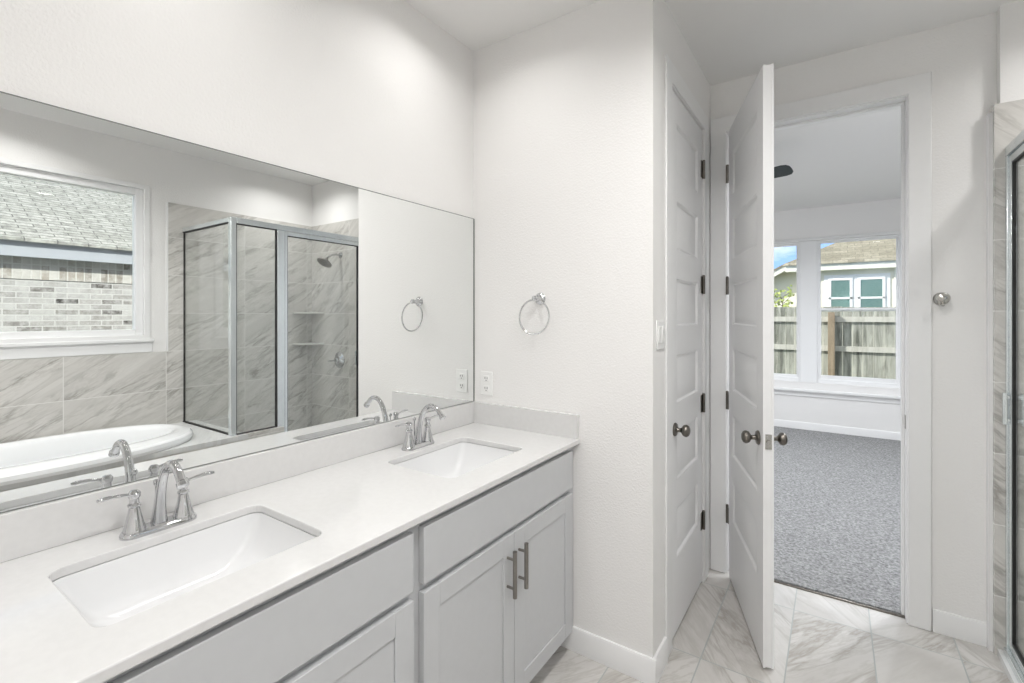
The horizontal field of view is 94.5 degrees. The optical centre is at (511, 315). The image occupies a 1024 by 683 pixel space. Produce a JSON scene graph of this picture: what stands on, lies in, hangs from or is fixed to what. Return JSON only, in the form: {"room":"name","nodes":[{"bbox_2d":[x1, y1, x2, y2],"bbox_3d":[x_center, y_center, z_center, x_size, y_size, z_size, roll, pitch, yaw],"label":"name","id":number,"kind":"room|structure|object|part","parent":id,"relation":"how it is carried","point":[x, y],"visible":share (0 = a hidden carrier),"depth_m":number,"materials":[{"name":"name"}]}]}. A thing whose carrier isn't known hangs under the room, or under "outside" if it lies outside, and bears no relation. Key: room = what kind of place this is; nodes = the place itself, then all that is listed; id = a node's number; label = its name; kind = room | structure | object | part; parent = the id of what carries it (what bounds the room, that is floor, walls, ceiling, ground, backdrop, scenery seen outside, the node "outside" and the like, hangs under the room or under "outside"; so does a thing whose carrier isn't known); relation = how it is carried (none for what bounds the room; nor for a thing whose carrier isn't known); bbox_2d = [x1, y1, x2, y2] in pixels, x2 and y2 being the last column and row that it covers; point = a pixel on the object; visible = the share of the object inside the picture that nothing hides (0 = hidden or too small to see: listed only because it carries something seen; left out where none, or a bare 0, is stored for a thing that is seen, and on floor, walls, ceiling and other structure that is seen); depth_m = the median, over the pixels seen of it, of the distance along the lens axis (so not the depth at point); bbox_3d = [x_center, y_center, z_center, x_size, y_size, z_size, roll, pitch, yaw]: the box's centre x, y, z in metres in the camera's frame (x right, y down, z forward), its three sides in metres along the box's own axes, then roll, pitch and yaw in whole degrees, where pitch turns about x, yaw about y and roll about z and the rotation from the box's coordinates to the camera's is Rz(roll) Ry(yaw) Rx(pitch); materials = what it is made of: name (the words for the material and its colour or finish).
{"room":"bathroom","nodes":[
{"label":"bathroom","id":0,"kind":"room"},
{"bbox_2d":[0,0,472,217],"bbox_3d":[-0.818,0.122,1.512,0.100,2.860,4.381,0,0,34],"label":"wall","id":1,"kind":"structure","parent":0,"point":[372,95],"depth_m":1.51,"materials":[{"name":"white paint"}]},
{"bbox_2d":[0,91,474,513],"bbox_3d":[-0.712,-0.028,1.572,0.007,0.901,1.863,0,0,34],"label":"wall mirror","id":2,"kind":"object","parent":1,"relation":"attached to","point":[163,298],"visible":1,"depth_m":1.31,"materials":[{"name":"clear mirror"}]},
{"bbox_2d":[0,401,475,562],"bbox_3d":[-0.706,0.473,1.570,0.020,0.101,1.862,0,0,34],"label":"backsplash","id":3,"kind":"structure","parent":1,"relation":"attached to","point":[33,529],"depth_m":1.33,"materials":[{"name":"white stone"}]},
{"bbox_2d":[473,0,660,657],"bbox_3d":[0.207,0.062,2.135,0.894,2.740,0.100,0,0,34],"label":"wall","id":4,"kind":"structure","parent":0,"point":[567,108],"depth_m":2.00,"materials":[{"name":"white paint"}]},
{"bbox_2d":[481,371,492,395],"bbox_3d":[-0.123,0.328,2.295,0.072,0.116,0.008,0,0,34],"label":"electrical outlet","id":5,"kind":"object","parent":4,"relation":"attached to","point":[486,377],"visible":1,"depth_m":2.29,"materials":[{"name":"white plastic"}]},
{"bbox_2d":[484,375,488,381],"bbox_3d":[-0.124,0.304,2.293,0.033,0.030,0.004,0,0,34],"label":"receptacle","id":6,"kind":"object","parent":5,"relation":"attached to","point":[486,377],"depth_m":2.29,"materials":[{"name":"grey plastic"}]},
{"bbox_2d":[484,385,488,391],"bbox_3d":[-0.124,0.352,2.293,0.033,0.030,0.004,0,0,34],"label":"receptacle","id":7,"kind":"object","parent":5,"relation":"attached to","point":[486,387],"depth_m":2.29,"materials":[{"name":"grey plastic"}]},
{"bbox_2d":[519,293,549,334],"bbox_3d":[0.109,-0.009,2.102,0.160,0.188,0.065,0,0,34],"label":"towel ring","id":8,"kind":"object","parent":4,"relation":"attached to","point":[539,298],"visible":1,"depth_m":2.10,"materials":[{"name":"silver metal"}]},
{"bbox_2d":[560,626,656,682],"bbox_3d":[0.375,1.382,1.952,0.438,0.100,0.014,0,0,34],"label":"baseboard","id":9,"kind":"structure","parent":4,"relation":"attached to","point":[641,667],"depth_m":1.92,"materials":[{"name":"paint"}]},
{"bbox_2d":[661,0,709,641],"bbox_3d":[0.825,0.062,2.337,0.100,2.740,0.929,0,0,34],"label":"wall","id":10,"kind":"structure","parent":0,"point":[674,44],"depth_m":2.03,"materials":[{"name":"white paint"}]},
{"bbox_2d":[653,636,667,682],"bbox_3d":[0.597,1.382,1.902,0.014,0.100,0.153,0,0,34],"label":"baseboard","id":11,"kind":"structure","parent":10,"relation":"attached to","point":[661,655],"depth_m":1.90,"materials":[{"name":"paint"}]},
{"bbox_2d":[656,320,664,349],"bbox_3d":[0.602,0.077,1.913,0.010,0.116,0.106,0,0,34],"label":"light switch","id":12,"kind":"object","parent":10,"relation":"attached to","point":[660,325],"visible":1,"depth_m":1.90,"materials":[{"name":"white plastic"}]},
{"bbox_2d":[665,54,707,656],"bbox_3d":[0.817,0.197,2.323,0.103,2.470,0.640,0,0,34],"label":"door frame","id":13,"kind":"structure","parent":10,"relation":"attached to","point":[674,89],"depth_m":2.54,"materials":[{"name":"paint"}]},
{"bbox_2d":[673,91,704,636],"bbox_3d":[0.870,0.214,2.294,0.102,2.413,0.604,0,0,34],"label":"door","id":14,"kind":"structure","parent":10,"relation":"in","point":[688,164],"depth_m":2.29,"materials":[{"name":"paint"}]},
{"bbox_3d":[0.750,0.505,2.086,0.066,0.060,0.060,0,0,34],"label":"knob","id":15,"kind":"part","parent":14,"relation":"part of","materials":[{"name":"grey metal"}]},
{"bbox_2d":[404,0,1020,211],"bbox_3d":[1.042,-1.385,2.647,4.900,0.165,8.350,0,0,34],"label":"ceiling","id":16,"kind":"structure","parent":0,"point":[729,40],"depth_m":2.23,"materials":[{"name":"white paint"}]},
{"bbox_2d":[774,165,792,177],"bbox_3d":[1.601,-1.180,3.951,1.299,0.315,1.245,0,0,34],"label":"ceiling fan","id":17,"kind":"object","parent":16,"relation":"hanging from","point":[782,170],"visible":0.02,"depth_m":3.51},
{"bbox_2d":[530,569,1009,682],"bbox_3d":[0.399,1.492,0.634,3.100,0.120,4.297,0,0,34],"label":"floor","id":18,"kind":"structure","parent":0,"point":[818,638],"depth_m":2.03,"materials":[{"name":"tile"}]},
{"bbox_2d":[103,447,572,682],"bbox_3d":[-0.454,0.989,1.397,0.588,0.886,1.860,0,0,34],"label":"vanity cabinet","id":19,"kind":"object","parent":18,"relation":"on","point":[480,590],"visible":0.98,"depth_m":1.29,"materials":[{"name":"paint"}]},
{"bbox_3d":[-0.502,0.643,0.890,0.020,0.154,0.847,0,0,34],"label":"drawer","id":20,"kind":"part","parent":19,"relation":"part of","materials":[{"name":"paint"}]},
{"bbox_2d":[0,401,579,682],"bbox_3d":[-0.474,0.483,1.412,0.582,0.122,1.862,0,0,34],"label":"countertop","id":21,"kind":"structure","parent":19,"relation":"on","point":[346,490],"depth_m":1.16,"materials":[{"name":"white stone"}]},
{"bbox_2d":[96,460,214,540],"bbox_3d":[-0.864,0.434,1.156,0.191,0.179,0.192,0,0,-15],"label":"faucet","id":22,"kind":"object","parent":21,"relation":"on","point":[135,527],"visible":1,"depth_m":1.15,"materials":[{"name":"silver metal"}]},
{"bbox_3d":[-0.918,0.421,1.096,0.015,0.015,0.067,0,0,29],"label":"lever","id":23,"kind":"part","parent":22,"relation":"part of","materials":[{"name":"silver metal"}]},
{"bbox_3d":[-0.889,0.460,1.183,0.014,0.103,0.013,0,0,34],"label":"lift rod","id":24,"kind":"part","parent":22,"relation":"part of","materials":[{"name":"silver metal"}]},
{"bbox_3d":[-0.870,0.516,1.170,0.050,0.015,0.160,0,0,34],"label":"plate","id":25,"kind":"part","parent":22,"relation":"part of","materials":[{"name":"silver metal"}]},
{"bbox_3d":[-0.820,0.428,1.136,0.164,0.168,0.037,0,0,34],"label":"spout","id":26,"kind":"part","parent":22,"relation":"part of","materials":[{"name":"silver metal"}]},
{"bbox_3d":[-0.818,0.421,1.241,0.015,0.015,0.067,0,0,36],"label":"lever","id":27,"kind":"part","parent":22,"relation":"part of","materials":[{"name":"silver metal"}]},
{"bbox_2d":[52,512,316,626],"bbox_3d":[-0.699,0.619,1.054,0.346,0.150,0.460,0,0,34],"label":"sink","id":28,"kind":"object","parent":21,"relation":"in","point":[113,591],"visible":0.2,"depth_m":1.14,"materials":[{"name":"white ceramic"}]},
{"bbox_2d":[395,403,445,450],"bbox_3d":[-0.368,0.434,1.883,0.191,0.179,0.192,0,0,-15],"label":"faucet","id":29,"kind":"object","parent":21,"relation":"on","point":[409,444],"visible":1,"depth_m":1.88,"materials":[{"name":"silver metal"}]},
{"bbox_3d":[-0.422,0.421,1.823,0.015,0.015,0.067,0,0,33],"label":"lever","id":30,"kind":"part","parent":29,"relation":"part of","materials":[{"name":"silver metal"}]},
{"bbox_3d":[-0.375,0.516,1.897,0.050,0.015,0.160,0,0,34],"label":"plate","id":31,"kind":"part","parent":29,"relation":"part of","materials":[{"name":"silver metal"}]},
{"bbox_3d":[-0.325,0.428,1.864,0.164,0.168,0.037,0,0,34],"label":"spout","id":32,"kind":"part","parent":29,"relation":"part of","materials":[{"name":"silver metal"}]},
{"bbox_2d":[394,442,515,477],"bbox_3d":[-0.203,0.619,1.784,0.346,0.150,0.460,0,0,34],"label":"sink","id":33,"kind":"object","parent":21,"relation":"in","point":[458,459],"visible":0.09,"depth_m":1.96,"materials":[{"name":"white ceramic"}]},
{"bbox_3d":[-0.383,1.031,1.066,0.020,0.578,0.422,0,0,34],"label":"door","id":34,"kind":"part","parent":19,"relation":"part of","materials":[{"name":"paint"}]},
{"bbox_3d":[-0.122,1.031,1.450,0.020,0.578,0.432,0,0,34],"label":"door","id":35,"kind":"part","parent":19,"relation":"part of","materials":[{"name":"paint"}]},
{"bbox_3d":[0.001,0.643,1.630,0.020,0.154,0.868,0,0,34],"label":"drawer","id":36,"kind":"part","parent":19,"relation":"part of","materials":[{"name":"paint"}]},
{"bbox_3d":[0.000,0.859,1.577,0.039,0.154,0.015,0,0,34],"label":"handle","id":37,"kind":"part","parent":19,"relation":"part of","materials":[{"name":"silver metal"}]},
{"bbox_3d":[0.040,0.859,1.635,0.039,0.154,0.015,0,0,34],"label":"handle","id":38,"kind":"part","parent":19,"relation":"part of","materials":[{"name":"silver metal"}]},
{"bbox_3d":[0.123,1.031,1.810,0.020,0.578,0.432,0,0,34],"label":"door","id":39,"kind":"part","parent":19,"relation":"part of","materials":[{"name":"paint"}]},
{"bbox_2d":[997,649,1017,682],"bbox_3d":[1.866,1.417,1.652,0.091,0.030,0.770,0,0,34],"label":"shower curb","id":40,"kind":"object","parent":18,"relation":"on","point":[1000,654],"visible":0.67,"depth_m":1.90,"materials":[{"name":"stone"}]},
{"bbox_2d":[1002,130,1023,682],"bbox_3d":[2.064,0.349,1.288,0.817,2.106,1.148,0,0,34],"label":"shower enclosure","id":41,"kind":"object","parent":40,"relation":"on","point":[1014,151],"visible":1,"depth_m":1.93,"materials":[{"name":"glass"}]},
{"bbox_3d":[2.051,0.382,1.934,0.068,0.130,0.024,0,0,34],"label":"door pull","id":42,"kind":"part","parent":41,"relation":"part of","materials":[{"name":"metal"}]},
{"bbox_3d":[1.860,0.356,1.653,0.024,2.025,0.715,0,0,34],"label":"door frame","id":43,"kind":"part","parent":41,"relation":"part of","materials":[{"name":"metal"}]},
{"bbox_2d":[774,198,900,432],"bbox_3d":[3.425,0.042,6.149,4.900,3.020,0.120,0,0,34],"label":"wall","id":44,"kind":"structure","parent":0,"point":[881,215],"depth_m":5.72,"materials":[{"name":"white paint"}]},
{"bbox_2d":[774,231,900,403],"bbox_3d":[3.710,0.021,5.915,1.875,1.972,0.145,0,0,34],"label":"window","id":45,"kind":"structure","parent":44,"relation":"in","point":[808,252],"depth_m":5.86,"materials":[{"name":"paint"}]},
{"bbox_3d":[3.327,-0.064,6.227,0.754,1.696,0.030,0,0,34],"label":"fixed sash","id":46,"kind":"part","parent":45,"relation":"part of","materials":[{"name":"glass"}]},
{"bbox_3d":[3.324,-0.049,6.223,0.790,1.762,0.070,0,0,34],"label":"frame","id":47,"kind":"part","parent":45,"relation":"part of","materials":[{"name":"white plastic"}]},
{"bbox_3d":[3.689,-0.947,5.884,1.845,0.035,0.020,0,0,34],"label":"head casing","id":48,"kind":"part","parent":45,"relation":"part of","materials":[{"name":"paint"}]},
{"bbox_3d":[4.141,-0.482,5.684,0.767,0.859,0.022,0,0,34],"label":"sash","id":49,"kind":"part","parent":45,"relation":"part of","materials":[{"name":"white plastic"}]},
{"bbox_3d":[4.127,0.346,5.663,0.767,0.877,0.024,0,0,34],"label":"sash","id":50,"kind":"part","parent":45,"relation":"part of","materials":[{"name":"white plastic"}]},
{"bbox_3d":[4.133,-0.049,5.673,0.803,1.762,0.070,0,0,34],"label":"frame","id":51,"kind":"part","parent":45,"relation":"part of","materials":[{"name":"white plastic"}]},
{"bbox_2d":[774,419,900,440],"bbox_3d":[3.387,1.382,6.093,4.900,0.100,0.014,0,0,34],"label":"baseboard","id":52,"kind":"structure","parent":44,"relation":"attached to","point":[780,423],"depth_m":5.71,"materials":[{"name":"paint"}]},
{"bbox_2d":[774,426,900,613],"bbox_3d":[2.256,1.476,4.430,4.900,0.112,4.037,0,0,34],"label":"bedroom carpet","id":53,"kind":"object","parent":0,"point":[837,497],"visible":0.13,"depth_m":3.35,"materials":[{"name":"grey carpet"}]},
{"bbox_2d":[710,12,996,621],"bbox_3d":[1.662,0.062,2.402,3.000,2.740,0.120,0,0,34],"label":"wall","id":54,"kind":"structure","parent":0,"point":[961,57],"depth_m":2.12,"materials":[{"name":"white paint"}]},
{"bbox_2d":[726,63,787,668],"bbox_3d":[1.123,0.204,2.260,0.173,2.433,0.752,0,0,14],"label":"door","id":55,"kind":"structure","parent":54,"relation":"in","point":[750,169],"depth_m":2.08,"materials":[{"name":"paint"}]},
{"bbox_3d":[0.997,0.508,1.984,0.066,0.060,0.060,0,0,14],"label":"knob","id":56,"kind":"part","parent":55,"relation":"part of","materials":[{"name":"grey metal"}]},
{"bbox_3d":[1.031,0.508,1.901,0.024,0.060,0.010,0,0,14],"label":"latch plate","id":57,"kind":"part","parent":55,"relation":"part of","materials":[{"name":"metal"}]},
{"bbox_3d":[1.100,0.508,1.958,0.066,0.060,0.060,0,0,14],"label":"knob","id":58,"kind":"part","parent":55,"relation":"part of","materials":[{"name":"grey metal"}]},
{"bbox_2d":[710,72,931,630],"bbox_3d":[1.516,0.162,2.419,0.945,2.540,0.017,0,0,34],"label":"door frame","id":59,"kind":"structure","parent":54,"relation":"in","point":[918,88],"depth_m":2.19,"materials":[{"name":"paint"}]},
{"bbox_2d":[774,579,904,617],"bbox_3d":[1.545,1.453,2.462,0.769,0.059,0.016,0,0,34],"label":"threshold","id":60,"kind":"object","parent":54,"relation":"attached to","point":[775,581],"depth_m":2.38,"materials":[{"name":"white stone"}]},
{"bbox_2d":[933,292,950,305],"bbox_3d":[1.921,-0.073,2.115,0.058,0.064,0.063,0,0,34],"label":"robe hook","id":61,"kind":"object","parent":54,"relation":"attached to","point":[943,298],"visible":1,"depth_m":2.10,"materials":[{"name":"metal"}]},
{"bbox_2d":[932,608,986,646],"bbox_3d":[1.983,1.382,2.103,0.176,0.100,0.014,0,0,34],"label":"baseboard","id":62,"kind":"structure","parent":54,"relation":"attached to","point":[967,629],"depth_m":2.10,"materials":[{"name":"paint"}]},
{"bbox_2d":[986,112,992,651],"bbox_3d":[2.054,0.282,2.038,0.014,2.300,0.041,0,0,34],"label":"trim","id":63,"kind":"structure","parent":54,"relation":"attached to","point":[989,117],"depth_m":2.02,"materials":[{"name":"paint"}]},
{"bbox_2d":[990,99,1023,654],"bbox_3d":[2.398,0.270,1.792,0.832,2.325,0.061,0,0,34],"label":"tiled wall","id":64,"kind":"structure","parent":0,"point":[1008,117],"depth_m":1.99,"materials":[{"name":"tile"}]},
{"bbox_2d":[997,0,1023,103],"bbox_3d":[2.415,-1.100,1.788,0.824,0.415,0.049,0,0,34],"label":"wall","id":65,"kind":"structure","parent":0,"point":[1010,17],"depth_m":1.98,"materials":[{"name":"white paint"}]},
{"label":"outside","id":66,"kind":"structure","parent":0,"visible":0},
{"bbox_3d":[5.793,1.782,9.363,26.000,0.100,38.000,0,0,34],"label":"lawn","id":67,"kind":"structure","parent":66,"visible":0},
{"bbox_2d":[774,285,794,306],"bbox_3d":[6.116,0.512,10.677,0.559,2.440,0.596,0,0,-36],"label":"young tree","id":68,"kind":"object","parent":67,"relation":"on","point":[790,292],"visible":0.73,"depth_m":10.68,"materials":[{"name":"green plant"}]},
{"bbox_2d":[774,265,795,306],"bbox_3d":[6.785,0.187,14.288,3.700,3.090,3.340,0,0,34],"label":"gabled wing","id":69,"kind":"object","parent":67,"relation":"on","point":[782,279],"visible":0.02,"depth_m":12.39},
{"bbox_2d":[774,306,895,378],"bbox_3d":[5.394,0.784,8.351,10.078,1.896,0.167,0,0,34],"label":"wooden fence","id":70,"kind":"object","parent":67,"relation":"on","point":[873,349],"visible":0.15,"depth_m":8.15,"materials":[{"name":"brown wood"}]},
{"bbox_3d":[5.538,0.837,8.214,0.100,1.790,0.103,0,0,34],"label":"post","id":71,"kind":"part","parent":70,"relation":"part of","materials":[{"name":"beige wood"}]},
{"bbox_3d":[5.384,0.572,8.407,10.000,0.090,0.039,0,0,34],"label":"rail","id":72,"kind":"part","parent":70,"relation":"part of","materials":[{"name":"beige wood"}]},
{"bbox_3d":[5.384,0.062,8.407,10.000,0.090,0.039,0,0,34],"label":"rail","id":73,"kind":"part","parent":70,"relation":"part of","materials":[{"name":"beige wood"}]},
{"bbox_2d":[783,239,895,376],"bbox_3d":[11.950,-0.663,12.280,8.100,4.790,6.250,0,0,34],"label":"house","id":74,"kind":"structure","parent":67,"relation":"on","point":[856,273],"depth_m":11.34,"materials":[{"name":"beige"}]},
{"bbox_3d":[7.961,-0.428,11.483,0.380,0.860,0.008,0,0,34],"label":"pane","id":75,"kind":"part","parent":74,"relation":"part of","materials":[{"name":"teal glass"}]},
{"bbox_3d":[8.457,-0.428,11.145,0.420,0.860,0.008,0,0,34],"label":"pane","id":76,"kind":"part","parent":74,"relation":"part of","materials":[{"name":"teal glass"}]}
]}

